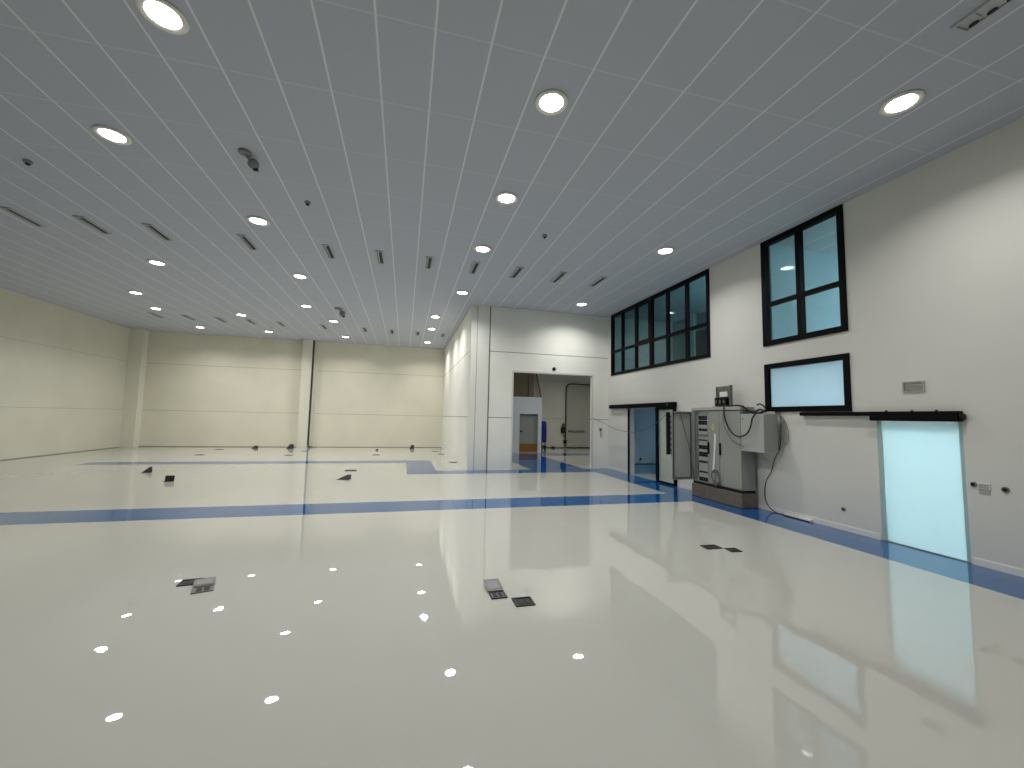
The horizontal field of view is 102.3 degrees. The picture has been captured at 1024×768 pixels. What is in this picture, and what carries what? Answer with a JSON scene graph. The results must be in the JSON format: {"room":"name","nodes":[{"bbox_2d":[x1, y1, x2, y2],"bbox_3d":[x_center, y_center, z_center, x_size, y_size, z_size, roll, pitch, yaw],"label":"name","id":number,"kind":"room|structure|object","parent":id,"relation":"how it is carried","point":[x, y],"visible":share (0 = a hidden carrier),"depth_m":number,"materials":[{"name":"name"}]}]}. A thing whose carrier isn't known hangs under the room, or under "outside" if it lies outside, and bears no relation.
{"room":"clean room","nodes":[
{"label":"clean room","id":0,"kind":"room"},
{"bbox_2d":[0,287,129,459],"bbox_3d":[-15.455,-0.943,5.857,0.200,5.884,30.940,2,-5,-14],"label":"wall","id":1,"kind":"structure","parent":0,"point":[63,370],"depth_m":16.37,"materials":[{"name":"beige paint"}]},
{"bbox_2d":[0,447,117,460],"bbox_3d":[-15.360,1.962,5.434,0.012,0.030,30.500,2,-5,-14],"label":"baseboard","id":2,"kind":"structure","parent":1,"relation":"attached to","point":[112,447],"depth_m":16.33,"materials":[{"name":"grey"}]},
{"bbox_2d":[139,331,589,446],"bbox_3d":[-6.000,0.767,24.324,27.435,5.884,0.200,2,-5,-14],"label":"wall","id":3,"kind":"structure","parent":0,"point":[200,389],"depth_m":22.63,"materials":[{"name":"beige paint"}]},
{"bbox_2d":[119,329,148,446],"bbox_3d":[-18.915,0.191,20.671,0.575,5.884,0.440,2,-5,-14],"label":"column","id":4,"kind":"structure","parent":3,"relation":"attached to","point":[139,338],"depth_m":20.53,"materials":[{"name":"beige paint"}]},
{"bbox_2d":[138,446,440,447],"bbox_3d":[-11.469,3.445,22.586,15.055,0.030,0.012,2,-5,-14],"label":"baseboard","id":5,"kind":"structure","parent":3,"relation":"attached to","point":[138,446],"depth_m":21.49,"materials":[{"name":"yellow"}]},
{"bbox_2d":[296,339,312,447],"bbox_3d":[-11.312,0.514,22.628,0.500,5.884,0.440,2,-5,-14],"label":"column","id":6,"kind":"structure","parent":3,"relation":"attached to","point":[305,384],"depth_m":22.41,"materials":[{"name":"beige paint"}]},
{"bbox_2d":[307,340,314,444],"bbox_3d":[-11.038,0.468,22.729,0.075,5.764,0.390,2,-5,-14],"label":"trim","id":7,"kind":"structure","parent":3,"relation":"attached to","point":[313,340],"depth_m":22.55,"materials":[{"name":"grey"}]},
{"bbox_2d":[309,341,318,445],"bbox_3d":[-10.948,0.485,22.787,0.120,5.784,0.320,2,-5,-14],"label":"trim","id":8,"kind":"structure","parent":3,"relation":"attached to","point":[316,342],"depth_m":22.72,"materials":[{"name":"beige paint"}]},
{"bbox_2d":[566,386,589,447],"bbox_3d":[4.879,2.154,26.869,2.800,4.000,0.145,2,-5,-14],"label":"door","id":9,"kind":"structure","parent":3,"relation":"in","point":[578,397],"depth_m":26.73,"materials":[{"name":"grey metal"}]},
{"bbox_2d":[441,307,470,468],"bbox_3d":[-2.754,0.471,19.841,0.200,5.884,10.130,2,-5,-14],"label":"wall","id":10,"kind":"structure","parent":0,"point":[456,361],"depth_m":18.07,"materials":[{"name":"white paint"}]},
{"bbox_2d":[466,305,477,469],"bbox_3d":[-1.439,0.088,14.806,0.205,5.884,0.305,2,-5,-14],"label":"trim","id":11,"kind":"structure","parent":10,"relation":"attached to","point":[474,308],"depth_m":14.68,"materials":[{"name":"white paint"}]},
{"bbox_2d":[0,447,1023,767],"bbox_3d":[-2.148,2.557,9.059,27.835,0.001,31.340,2,-5,-14],"label":"floor","id":12,"kind":"structure","parent":0,"point":[355,622],"depth_m":3.72,"materials":[{"name":"grey"}]},
{"bbox_2d":[142,467,151,472],"bbox_3d":[-10.854,2.554,12.280,0.220,0.154,0.238,3,-5,-26],"label":"box","id":13,"kind":"object","parent":12,"relation":"on","point":[148,470],"visible":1,"depth_m":12.32,"materials":[{"name":"black"}]},
{"bbox_2d":[163,475,174,481],"bbox_3d":[-8.985,2.478,10.808,0.200,0.145,0.124,3,-5,-20],"label":"box","id":14,"kind":"object","parent":12,"relation":"on","point":[170,478],"visible":1,"depth_m":10.84,"materials":[{"name":"black"}]},
{"bbox_2d":[176,578,201,586],"bbox_3d":[-3.485,2.147,4.472,0.200,0.011,0.170,3,-5,-20],"label":"box","id":15,"kind":"object","parent":12,"relation":"on","point":[185,582],"visible":0.69,"depth_m":4.45,"materials":[{"name":"black metal"}]},
{"bbox_2d":[190,577,215,593],"bbox_3d":[-3.262,2.128,4.367,0.190,0.040,0.318,4,-5,-32],"label":"floor outlet","id":16,"kind":"object","parent":12,"relation":"on","point":[202,585],"visible":1,"depth_m":4.37,"materials":[{"name":"grey metal"}]},
{"bbox_2d":[286,444,293,448],"bbox_3d":[-11.606,3.264,21.583,0.340,0.220,0.275,3,-5,-17],"label":"box","id":17,"kind":"object","parent":12,"relation":"on","point":[291,446],"visible":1,"depth_m":21.66,"materials":[{"name":"black"}]},
{"bbox_2d":[337,474,350,479],"bbox_3d":[-4.790,2.667,11.823,0.340,0.114,0.296,1,-5,3],"label":"box","id":18,"kind":"object","parent":12,"relation":"on","point":[346,477],"visible":1,"depth_m":11.86,"materials":[{"name":"black"}]},
{"bbox_2d":[484,578,507,599],"bbox_3d":[-0.180,2.192,4.422,0.170,0.055,0.387,3,-5,-16],"label":"box","id":19,"kind":"object","parent":12,"relation":"on","point":[495,590],"visible":1,"depth_m":4.42,"materials":[{"name":"grey metal"}]},
{"bbox_2d":[511,596,535,606],"bbox_3d":[0.114,2.200,4.173,0.200,0.011,0.190,2,-5,-14],"label":"box","id":20,"kind":"object","parent":12,"relation":"on","point":[527,600],"visible":1,"depth_m":4.17,"materials":[{"name":"black metal"}]},
{"bbox_2d":[541,421,546,448],"bbox_3d":[1.899,3.089,24.921,0.385,1.688,0.380,2,-5,-14],"label":"trolley","id":21,"kind":"object","parent":12,"relation":"on","point":[544,424],"visible":0.8,"depth_m":24.78,"materials":[{"name":"blue"}]},
{"bbox_2d":[666,406,755,493],"bbox_3d":[4.628,1.491,9.742,1.130,1.895,1.625,2,-5,-14],"label":"tall cabinet","id":22,"kind":"object","parent":12,"relation":"on","point":[735,467],"depth_m":9.91,"materials":[{"name":"grey metal"}]},
{"bbox_2d":[679,411,694,479],"bbox_3d":[4.420,1.545,10.428,0.390,1.723,0.051,2,-5,-6],"label":"wire","id":23,"kind":"object","parent":22,"relation":"attached to","point":[679,411],"visible":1,"depth_m":10.43,"materials":[{"name":"grey"}]},
{"bbox_2d":[712,434,715,479],"bbox_3d":[4.789,1.720,9.764,0.012,1.080,0.140,2,-5,-14],"label":"strap","id":24,"kind":"object","parent":22,"relation":"hanging from","point":[714,450],"visible":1,"depth_m":9.76,"materials":[{"name":"white plastic"}]},
{"bbox_2d":[715,385,732,406],"bbox_3d":[4.985,0.296,9.786,0.145,0.510,0.495,2,-5,-14],"label":"electrical box","id":25,"kind":"object","parent":22,"relation":"on","point":[724,394],"visible":0.8,"depth_m":9.74,"materials":[{"name":"grey metal"}]},
{"bbox_2d":[723,406,756,436],"bbox_3d":[4.982,0.815,9.035,0.064,0.700,0.919,2,-5,-14],"label":"power cable","id":26,"kind":"object","parent":22,"relation":"hanging from","point":[755,413],"visible":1,"depth_m":9.05,"materials":[{"name":"black rubber"}]},
{"bbox_2d":[718,405,764,413],"bbox_3d":[5.062,0.559,9.185,0.059,0.206,1.338,2,-5,-13],"label":"power cable","id":27,"kind":"object","parent":22,"relation":"on","point":[718,405],"visible":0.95,"depth_m":9.04,"materials":[{"name":"black rubber"}]},
{"bbox_2d":[741,414,778,452],"bbox_3d":[5.268,1.044,8.800,0.376,0.800,0.600,2,-5,-14],"label":"box","id":28,"kind":"object","parent":22,"relation":"attached to","point":[762,437],"visible":0.97,"depth_m":8.57,"materials":[{"name":"grey metal"}]},
{"bbox_2d":[743,403,765,413],"bbox_3d":[5.229,0.537,8.908,0.032,0.235,0.620,2,-5,-14],"label":"power cable","id":29,"kind":"object","parent":28,"relation":"on","point":[758,403],"visible":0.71,"depth_m":8.75,"materials":[{"name":"black rubber"}]},
{"bbox_2d":[764,411,783,514],"bbox_3d":[5.434,1.636,8.694,0.196,2.108,0.489,2,-5,-14],"label":"power cable","id":30,"kind":"object","parent":28,"relation":"hanging from","point":[768,411],"visible":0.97,"depth_m":8.66,"materials":[{"name":"black rubber"}]},
{"bbox_2d":[775,413,788,444],"bbox_3d":[5.552,0.926,8.533,0.065,0.651,0.332,5,-6,-36],"label":"cable","id":31,"kind":"object","parent":28,"relation":"hanging from","point":[775,413],"visible":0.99,"depth_m":8.43,"materials":[{"name":"grey plastic"}]},
{"bbox_2d":[779,415,786,455],"bbox_3d":[5.544,1.050,8.550,0.070,0.894,0.286,5,-6,-40],"label":"cable","id":32,"kind":"object","parent":28,"relation":"hanging from","point":[779,415],"visible":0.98,"depth_m":8.47,"materials":[{"name":"grey plastic"}]},
{"bbox_2d":[700,544,722,548],"bbox_3d":[2.960,2.421,6.131,0.250,0.011,0.170,2,-5,-12],"label":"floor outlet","id":33,"kind":"object","parent":12,"relation":"on","point":[713,546],"visible":1,"depth_m":6.12,"materials":[{"name":"black metal"}]},
{"bbox_2d":[692,482,757,508],"bbox_3d":[4.972,2.608,9.744,0.430,0.315,1.610,2,-5,-14],"label":"plinth","id":34,"kind":"object","parent":12,"relation":"on","point":[743,501],"visible":0.86,"depth_m":9.34,"materials":[{"name":"concrete"}]},
{"bbox_2d":[724,548,741,551],"bbox_3d":[3.224,2.417,6.008,0.170,0.011,0.160,2,-5,-9],"label":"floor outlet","id":35,"kind":"object","parent":12,"relation":"on","point":[728,549],"visible":1,"depth_m":6.01,"materials":[{"name":"black metal"}]},
{"bbox_2d":[784,513,812,522],"bbox_3d":[5.601,2.618,8.084,0.070,0.048,0.570,2,-5,-14],"label":"cable trunking","id":36,"kind":"object","parent":12,"relation":"on","point":[785,514],"visible":1,"depth_m":8.05,"materials":[{"name":"white plastic"}]},
{"bbox_2d":[0,0,1023,348],"bbox_3d":[-2.020,-3.381,9.543,27.835,0.150,31.340,2,-5,-14],"label":"ceiling","id":37,"kind":"structure","parent":0,"point":[708,131],"depth_m":6.04,"materials":[{"name":"grey metal"}]},
{"bbox_2d":[0,206,45,227],"bbox_3d":[-10.371,-3.535,8.757,0.190,0.030,0.860,2,-5,-14],"label":"ceiling vent","id":38,"kind":"object","parent":37,"relation":"in","point":[25,218],"visible":1,"depth_m":8.72,"materials":[{"name":"grey plastic"}]},
{"bbox_2d":[22,159,32,165],"bbox_3d":[-7.942,-3.623,6.765,0.120,0.075,0.120,2,-5,-14],"label":"ceiling sensor","id":39,"kind":"object","parent":37,"relation":"attached to","point":[27,162],"visible":1,"depth_m":6.74,"materials":[{"name":"grey plastic"}]},
{"bbox_2d":[73,215,111,234],"bbox_3d":[-9.200,-3.485,9.058,0.190,0.030,0.860,2,-5,-14],"label":"ceiling vent","id":40,"kind":"object","parent":37,"relation":"in","point":[83,219],"visible":1,"depth_m":9.00,"materials":[{"name":"grey plastic"}]},
{"bbox_2d":[92,125,131,144],"bbox_3d":[-5.882,-3.657,6.071,0.424,0.026,0.424,2,-5,-14],"label":"recessed light","id":41,"kind":"object","parent":37,"relation":"in","point":[110,134],"visible":1,"depth_m":6.05,"materials":[{"name":"grey plastic"}]},
{"bbox_2d":[98,128,125,141],"bbox_3d":[-5.882,-3.658,6.071,0.300,0.005,0.300,2,-5,-14],"label":"diffuser","id":42,"kind":"object","parent":41,"relation":"attached to","point":[111,135],"depth_m":6.05,"materials":[{"name":"white plastic"}]},
{"bbox_2d":[127,291,143,294],"bbox_3d":[-12.985,-3.144,14.232,0.424,0.026,0.424,2,-5,-14],"label":"recessed light","id":43,"kind":"object","parent":37,"relation":"in","point":[131,292],"visible":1,"depth_m":14.19,"materials":[{"name":"grey plastic"}]},
{"bbox_2d":[147,312,163,317],"bbox_3d":[-15.140,-2.920,17.550,0.190,0.030,0.860,2,-5,-14],"label":"ceiling vent","id":44,"kind":"object","parent":37,"relation":"in","point":[153,314],"visible":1,"depth_m":17.52,"materials":[{"name":"grey plastic"}]},
{"bbox_2d":[147,260,166,265],"bbox_3d":[-9.720,-3.314,11.293,0.424,0.026,0.424,2,-5,-14],"label":"recessed light","id":45,"kind":"object","parent":37,"relation":"in","point":[154,262],"visible":1,"depth_m":11.26,"materials":[{"name":"grey plastic"}]},
{"bbox_2d":[150,261,163,264],"bbox_3d":[-9.720,-3.314,11.293,0.300,0.005,0.300,2,-5,-14],"label":"diffuser","id":46,"kind":"object","parent":45,"relation":"attached to","point":[151,262],"depth_m":11.28,"materials":[{"name":"white plastic"}]},
{"bbox_2d":[142,223,172,240],"bbox_3d":[-8.029,-3.435,9.360,0.190,0.030,0.860,2,-5,-14],"label":"ceiling vent","id":47,"kind":"object","parent":37,"relation":"in","point":[151,227],"visible":1,"depth_m":9.31,"materials":[{"name":"grey plastic"}]},
{"bbox_2d":[135,0,188,34],"bbox_3d":[-3.558,-3.759,4.208,0.424,0.026,0.424,2,-5,-14],"label":"recessed light","id":48,"kind":"object","parent":37,"relation":"in","point":[162,14],"visible":1,"depth_m":4.21,"materials":[{"name":"grey plastic"}]},
{"bbox_2d":[144,1,181,28],"bbox_3d":[-3.558,-3.760,4.208,0.300,0.005,0.300,2,-5,-14],"label":"diffuser","id":49,"kind":"object","parent":48,"relation":"attached to","point":[163,15],"depth_m":4.20,"materials":[{"name":"white plastic"}]},
{"bbox_2d":[236,234,258,250],"bbox_3d":[-6.278,-3.361,9.810,0.190,0.030,0.860,2,-5,-14],"label":"ceiling vent","id":50,"kind":"object","parent":37,"relation":"in","point":[243,238],"visible":1,"depth_m":9.77,"materials":[{"name":"grey plastic"}]},
{"bbox_2d":[238,148,259,171],"bbox_3d":[-4.117,-3.497,6.461,0.182,0.212,0.319,-1,-5,23],"label":"security camera","id":51,"kind":"object","parent":37,"relation":"attached to","point":[252,163],"visible":1,"depth_m":6.46,"materials":[{"name":"grey plastic"}]},
{"bbox_2d":[246,216,269,225],"bbox_3d":[-5.346,-3.432,8.691,0.424,0.026,0.424,2,-5,-14],"label":"recessed light","id":52,"kind":"object","parent":37,"relation":"in","point":[256,220],"visible":1,"depth_m":8.67,"materials":[{"name":"grey plastic"}]},
{"bbox_2d":[250,218,265,223],"bbox_3d":[-5.346,-3.433,8.691,0.300,0.005,0.300,2,-5,-14],"label":"diffuser","id":53,"kind":"object","parent":52,"relation":"attached to","point":[252,220],"depth_m":8.67,"materials":[{"name":"white plastic"}]},
{"bbox_2d":[292,274,307,278],"bbox_3d":[-6.251,-3.168,12.165,0.424,0.026,0.424,2,-5,-14],"label":"recessed light","id":54,"kind":"object","parent":37,"relation":"in","point":[299,276],"visible":1,"depth_m":12.15,"materials":[{"name":"grey plastic"}]},
{"bbox_2d":[300,304,311,307],"bbox_3d":[-7.747,-2.926,15.529,0.424,0.026,0.424,2,-5,-14],"label":"recessed light","id":55,"kind":"object","parent":37,"relation":"in","point":[302,305],"visible":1,"depth_m":15.53,"materials":[{"name":"grey plastic"}]},
{"bbox_2d":[322,244,335,258],"bbox_3d":[-4.546,-3.287,10.256,0.190,0.030,0.860,2,-5,-14],"label":"ceiling vent","id":56,"kind":"object","parent":37,"relation":"in","point":[327,248],"visible":1,"depth_m":10.21,"materials":[{"name":"grey plastic"}]},
{"bbox_2d":[335,307,345,316],"bbox_3d":[-6.582,-2.741,15.825,0.258,0.299,0.450,-1,-5,23],"label":"security camera","id":57,"kind":"object","parent":37,"relation":"attached to","point":[341,313],"visible":1,"depth_m":15.83,"materials":[{"name":"grey plastic"}]},
{"bbox_2d":[375,250,384,263],"bbox_3d":[-3.375,-3.237,10.557,0.190,0.030,0.860,2,-5,-14],"label":"ceiling vent","id":58,"kind":"object","parent":37,"relation":"in","point":[379,254],"visible":1,"depth_m":10.51,"materials":[{"name":"grey plastic"}]},
{"bbox_2d":[424,256,432,268],"bbox_3d":[-2.194,-3.187,10.861,0.190,0.030,0.860,2,-5,-14],"label":"ceiling vent","id":59,"kind":"object","parent":37,"relation":"in","point":[428,260],"visible":1,"depth_m":10.80,"materials":[{"name":"grey plastic"}]},
{"bbox_2d":[456,290,468,294],"bbox_3d":[-1.619,-2.967,13.409,0.424,0.026,0.424,2,-5,-14],"label":"recessed light","id":60,"kind":"object","parent":37,"relation":"in","point":[460,292],"visible":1,"depth_m":13.38,"materials":[{"name":"grey plastic"}]},
{"bbox_2d":[468,261,479,273],"bbox_3d":[-1.024,-3.137,11.162,0.190,0.030,0.860,2,-5,-14],"label":"ceiling vent","id":61,"kind":"object","parent":37,"relation":"in","point":[475,265],"visible":1,"depth_m":11.12,"materials":[{"name":"grey plastic"}]},
{"bbox_2d":[474,245,490,252],"bbox_3d":[-0.704,-3.234,9.896,0.424,0.026,0.424,2,-5,-14],"label":"recessed light","id":62,"kind":"object","parent":37,"relation":"in","point":[480,248],"visible":1,"depth_m":9.88,"materials":[{"name":"grey plastic"}]},
{"bbox_2d":[476,247,488,251],"bbox_3d":[-0.704,-3.234,9.896,0.300,0.005,0.300,2,-5,-14],"label":"diffuser","id":63,"kind":"object","parent":62,"relation":"attached to","point":[478,249],"depth_m":9.91,"materials":[{"name":"white plastic"}]},
{"bbox_2d":[495,192,517,204],"bbox_3d":[-0.100,-3.410,7.580,0.424,0.026,0.424,2,-5,-14],"label":"recessed light","id":64,"kind":"object","parent":37,"relation":"in","point":[506,198],"visible":1,"depth_m":7.57,"materials":[{"name":"grey plastic"}]},
{"bbox_2d":[498,194,514,202],"bbox_3d":[-0.100,-3.410,7.580,0.300,0.005,0.300,2,-5,-14],"label":"diffuser","id":65,"kind":"object","parent":64,"relation":"attached to","point":[502,198],"depth_m":7.58,"materials":[{"name":"white plastic"}]},
{"bbox_2d":[509,267,523,278],"bbox_3d":[0.118,-3.089,11.456,0.190,0.030,0.860,2,-5,-14],"label":"ceiling vent","id":66,"kind":"object","parent":37,"relation":"in","point":[516,272],"visible":1,"depth_m":11.40,"materials":[{"name":"grey plastic"}]},
{"bbox_2d":[535,89,567,114],"bbox_3d":[0.503,-3.586,5.263,0.424,0.026,0.424,2,-5,-14],"label":"recessed light","id":67,"kind":"object","parent":37,"relation":"in","point":[551,101],"visible":1,"depth_m":5.25,"materials":[{"name":"white"}]},
{"bbox_2d":[540,94,562,111],"bbox_3d":[0.503,-3.587,5.263,0.300,0.005,0.300,2,-5,-14],"label":"diffuser","id":68,"kind":"object","parent":67,"relation":"attached to","point":[548,102],"depth_m":5.26,"materials":[{"name":"white plastic"}]},
{"bbox_2d":[550,272,566,282],"bbox_3d":[1.318,-3.038,11.765,0.190,0.030,0.860,2,-5,-14],"label":"ceiling vent","id":69,"kind":"object","parent":37,"relation":"in","point":[560,275],"visible":1,"depth_m":11.73,"materials":[{"name":"grey plastic"}]},
{"bbox_2d":[575,302,587,305],"bbox_3d":[2.440,-2.793,14.474,0.424,0.026,0.424,2,-5,-14],"label":"recessed light","id":70,"kind":"object","parent":37,"relation":"in","point":[580,303],"visible":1,"depth_m":14.46,"materials":[{"name":"grey plastic"}]},
{"bbox_2d":[588,276,606,286],"bbox_3d":[2.499,-2.988,12.069,0.190,0.030,0.860,2,-5,-14],"label":"ceiling vent","id":71,"kind":"object","parent":37,"relation":"in","point":[600,279],"visible":1,"depth_m":12.04,"materials":[{"name":"grey plastic"}]},
{"bbox_2d":[656,247,674,254],"bbox_3d":[3.633,-3.150,9.776,0.424,0.026,0.424,2,-5,-14],"label":"recessed light","id":72,"kind":"object","parent":37,"relation":"in","point":[665,250],"visible":1,"depth_m":9.75,"materials":[{"name":"grey plastic"}]},
{"bbox_2d":[659,249,671,253],"bbox_3d":[3.633,-3.151,9.776,0.300,0.005,0.300,2,-5,-14],"label":"diffuser","id":73,"kind":"object","parent":72,"relation":"attached to","point":[661,251],"depth_m":9.79,"materials":[{"name":"white plastic"}]},
{"bbox_2d":[879,89,924,115],"bbox_3d":[4.859,-3.502,5.149,0.424,0.026,0.424,2,-5,-14],"label":"recessed light","id":74,"kind":"object","parent":37,"relation":"in","point":[900,103],"visible":1,"depth_m":5.13,"materials":[{"name":"grey plastic"}]},
{"bbox_2d":[885,94,917,111],"bbox_3d":[4.859,-3.502,5.149,0.300,0.005,0.300,2,-5,-14],"label":"diffuser","id":75,"kind":"object","parent":74,"relation":"attached to","point":[903,102],"depth_m":5.14,"materials":[{"name":"white plastic"}]},
{"bbox_2d":[950,0,1014,33],"bbox_3d":[4.637,-3.619,3.742,0.210,0.034,0.920,2,-5,-14],"label":"ceiling vent","id":76,"kind":"object","parent":37,"relation":"in","point":[987,9],"visible":1,"depth_m":4.02,"materials":[{"name":"grey metal"}]},
{"bbox_2d":[513,373,528,396],"bbox_3d":[-1.206,-0.559,24.648,5.105,2.984,0.100,2,-5,-14],"label":"wall","id":77,"kind":"structure","parent":0,"point":[520,389],"depth_m":25.00,"materials":[{"name":"brown"}]},
{"bbox_2d":[528,373,533,396],"bbox_3d":[1.109,0.990,25.186,0.330,5.884,0.400,2,-5,-14],"label":"trim","id":78,"kind":"structure","parent":77,"relation":"attached to","point":[531,375],"depth_m":25.07,"materials":[{"name":"brown"}]},
{"bbox_2d":[512,396,541,451],"bbox_3d":[0.330,2.284,23.641,2.200,3.020,2.000,2,-5,-14],"label":"wall","id":79,"kind":"structure","parent":0,"point":[521,405],"depth_m":22.79,"materials":[{"name":"white paint"}]},
{"bbox_2d":[519,414,537,451],"bbox_3d":[0.892,2.707,22.833,1.060,2.070,0.120,2,-5,-14],"label":"door","id":80,"kind":"structure","parent":79,"relation":"in","point":[528,422],"depth_m":22.84,"materials":[{"name":"grey"}]},
{"bbox_2d":[487,306,672,469],"bbox_3d":[4.237,0.328,16.243,11.685,5.884,0.250,2,-5,-14],"label":"wall","id":81,"kind":"structure","parent":0,"point":[521,339],"depth_m":15.58,"materials":[{"name":"white paint"}]},
{"bbox_2d":[474,305,489,469],"bbox_3d":[-1.068,0.091,14.739,0.430,5.884,0.040,2,-5,-14],"label":"trim","id":82,"kind":"structure","parent":81,"relation":"attached to","point":[480,445],"depth_m":14.72,"materials":[{"name":"white paint"}]},
{"bbox_2d":[486,306,490,469],"bbox_3d":[-0.839,0.102,14.811,0.040,5.884,0.016,2,-5,-14],"label":"trim","id":83,"kind":"structure","parent":81,"relation":"attached to","point":[490,306],"depth_m":14.79,"materials":[{"name":"grey"}]},
{"bbox_2d":[510,370,593,469],"bbox_3d":[1.532,1.351,15.330,3.230,3.580,0.022,2,-5,-14],"label":"trim","id":84,"kind":"structure","parent":81,"relation":"attached to","point":[513,371],"depth_m":15.35,"materials":[{"name":"white paint"}]},
{"bbox_2d":[593,411,669,431],"bbox_3d":[3.833,1.232,13.145,0.589,0.655,5.340,2,-5,-10],"label":"overhead cable","id":85,"kind":"object","parent":81,"relation":"hanging from","point":[669,411],"visible":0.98,"depth_m":13.30,"materials":[{"name":"grey plastic"}]},
{"bbox_2d":[634,408,655,463],"bbox_3d":[7.196,1.631,15.543,6.200,3.300,0.120,2,-5,-14],"label":"wall","id":86,"kind":"structure","parent":0,"point":[644,441],"depth_m":14.83,"materials":[{"name":"blue paint"}]},
{"bbox_2d":[634,465,655,472],"bbox_3d":[7.194,3.117,15.305,6.200,0.300,0.120,2,-5,-14],"label":"baseboard","id":87,"kind":"structure","parent":86,"relation":"attached to","point":[637,468],"depth_m":14.60,"materials":[{"name":"blue"}]},
{"bbox_2d":[634,463,655,464],"bbox_3d":[7.200,2.954,15.308,6.200,0.025,0.140,2,-5,-14],"label":"trim","id":88,"kind":"structure","parent":86,"relation":"attached to","point":[646,463],"depth_m":14.64,"materials":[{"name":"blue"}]},
{"bbox_2d":[673,311,706,359],"bbox_3d":[7.517,-1.549,13.412,0.100,2.464,7.140,2,-5,-14],"label":"wall","id":89,"kind":"structure","parent":0,"point":[678,340],"depth_m":16.39,"materials":[{"name":"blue paint"}]},
{"bbox_2d":[690,314,696,356],"bbox_3d":[6.837,-1.389,15.549,0.140,2.464,0.230,2,-5,-14],"label":"trim","id":90,"kind":"structure","parent":89,"relation":"attached to","point":[693,318],"depth_m":15.51,"materials":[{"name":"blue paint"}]},
{"bbox_2d":[695,329,706,355],"bbox_3d":[7.208,-1.156,14.229,0.060,1.800,2.470,2,-5,-14],"label":"door","id":91,"kind":"structure","parent":89,"relation":"in","point":[701,336],"depth_m":15.14,"materials":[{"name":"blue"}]},
{"bbox_2d":[769,244,840,339],"bbox_3d":[8.766,-1.800,10.006,6.200,2.464,0.100,2,-5,-14],"label":"wall","id":92,"kind":"structure","parent":0,"point":[820,268],"depth_m":9.43,"materials":[{"name":"blue paint"}]},
{"bbox_2d":[608,117,1023,568],"bbox_3d":[6.404,-0.452,6.112,0.200,5.884,20.510,2,-5,-14],"label":"wall","id":93,"kind":"structure","parent":0,"point":[934,253],"depth_m":6.53,"materials":[{"name":"white paint"}]},
{"bbox_2d":[609,402,676,485],"bbox_3d":[4.185,1.860,13.668,0.142,2.410,3.870,2,-5,-14],"label":"door","id":94,"kind":"structure","parent":93,"relation":"in","point":[663,405],"depth_m":12.71,"materials":[{"name":"black metal"}]},
{"bbox_2d":[611,268,710,375],"bbox_3d":[4.527,-1.673,13.326,0.120,2.349,5.300,2,-5,-14],"label":"window","id":95,"kind":"structure","parent":93,"relation":"in","point":[651,340],"depth_m":12.87,"materials":[{"name":"black metal"}]},
{"bbox_2d":[760,204,848,346],"bbox_3d":[5.831,-2.053,8.322,0.120,2.349,1.790,2,-5,-14],"label":"window","id":96,"kind":"structure","parent":93,"relation":"in","point":[797,231],"depth_m":8.28,"materials":[{"name":"black metal"}]},
{"bbox_2d":[764,353,851,411],"bbox_3d":[5.787,0.029,8.148,0.120,1.030,1.780,2,-5,-14],"label":"window","id":97,"kind":"structure","parent":93,"relation":"in","point":[823,383],"depth_m":8.04,"materials":[{"name":"black metal"}]},
{"bbox_2d":[608,466,1023,576],"bbox_3d":[6.239,2.427,5.850,0.014,0.095,20.510,2,-5,-14],"label":"baseboard","id":98,"kind":"structure","parent":93,"relation":"attached to","point":[980,562],"depth_m":7.13,"materials":[{"name":"white plastic"}]},
{"bbox_2d":[799,410,971,563],"bbox_3d":[5.983,1.495,6.854,0.155,2.105,2.460,2,-5,-14],"label":"door","id":99,"kind":"structure","parent":93,"relation":"in","point":[924,504],"depth_m":6.22,"materials":[{"name":"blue glass"}]},
{"bbox_2d":[902,381,925,391],"bbox_3d":[6.203,0.041,6.372,0.020,0.165,0.285,2,-5,-14],"label":"air vent","id":100,"kind":"object","parent":93,"relation":"in","point":[921,382],"visible":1,"depth_m":6.36,"materials":[{"name":"grey metal"}]},
{"bbox_2d":[970,482,976,486],"bbox_3d":[6.329,1.378,5.658,0.020,0.072,0.072,2,-5,-14],"label":"wall socket","id":101,"kind":"object","parent":93,"relation":"attached to","point":[973,484],"visible":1,"depth_m":5.65,"materials":[{"name":"grey plastic"}]},
{"bbox_2d":[977,482,990,495],"bbox_3d":[6.356,1.412,5.554,0.018,0.155,0.130,2,-5,-14],"label":"switch plate","id":102,"kind":"object","parent":93,"relation":"attached to","point":[984,488],"visible":1,"depth_m":5.55,"materials":[{"name":"white plastic"}]},
{"bbox_2d":[1001,487,1009,492],"bbox_3d":[6.407,1.375,5.357,0.020,0.080,0.080,2,-5,-14],"label":"wall socket","id":103,"kind":"object","parent":93,"relation":"attached to","point":[1003,489],"visible":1,"depth_m":5.35,"materials":[{"name":"grey plastic"}]},
{"bbox_3d":[3.387,3.800,26.332,0.180,0.471,0.140,2,-5,-14],"label":"box","id":104,"kind":"object","parent":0,"visible":0},
{"bbox_2d":[563,383,589,438],"bbox_3d":[4.573,1.813,26.793,2.659,3.665,0.070,2,-5,-14],"label":"conduit riser","id":105,"kind":"object","parent":104,"relation":"attached to","point":[570,383],"visible":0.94,"depth_m":26.56,"materials":[{"name":"grey"}]},
{"bbox_2d":[561,424,565,432],"bbox_3d":[3.272,2.830,26.355,0.250,0.600,0.220,2,-5,-14],"label":"switch box","id":106,"kind":"object","parent":105,"relation":"attached to","point":[563,425],"visible":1,"depth_m":26.29,"materials":[{"name":"black plastic"}]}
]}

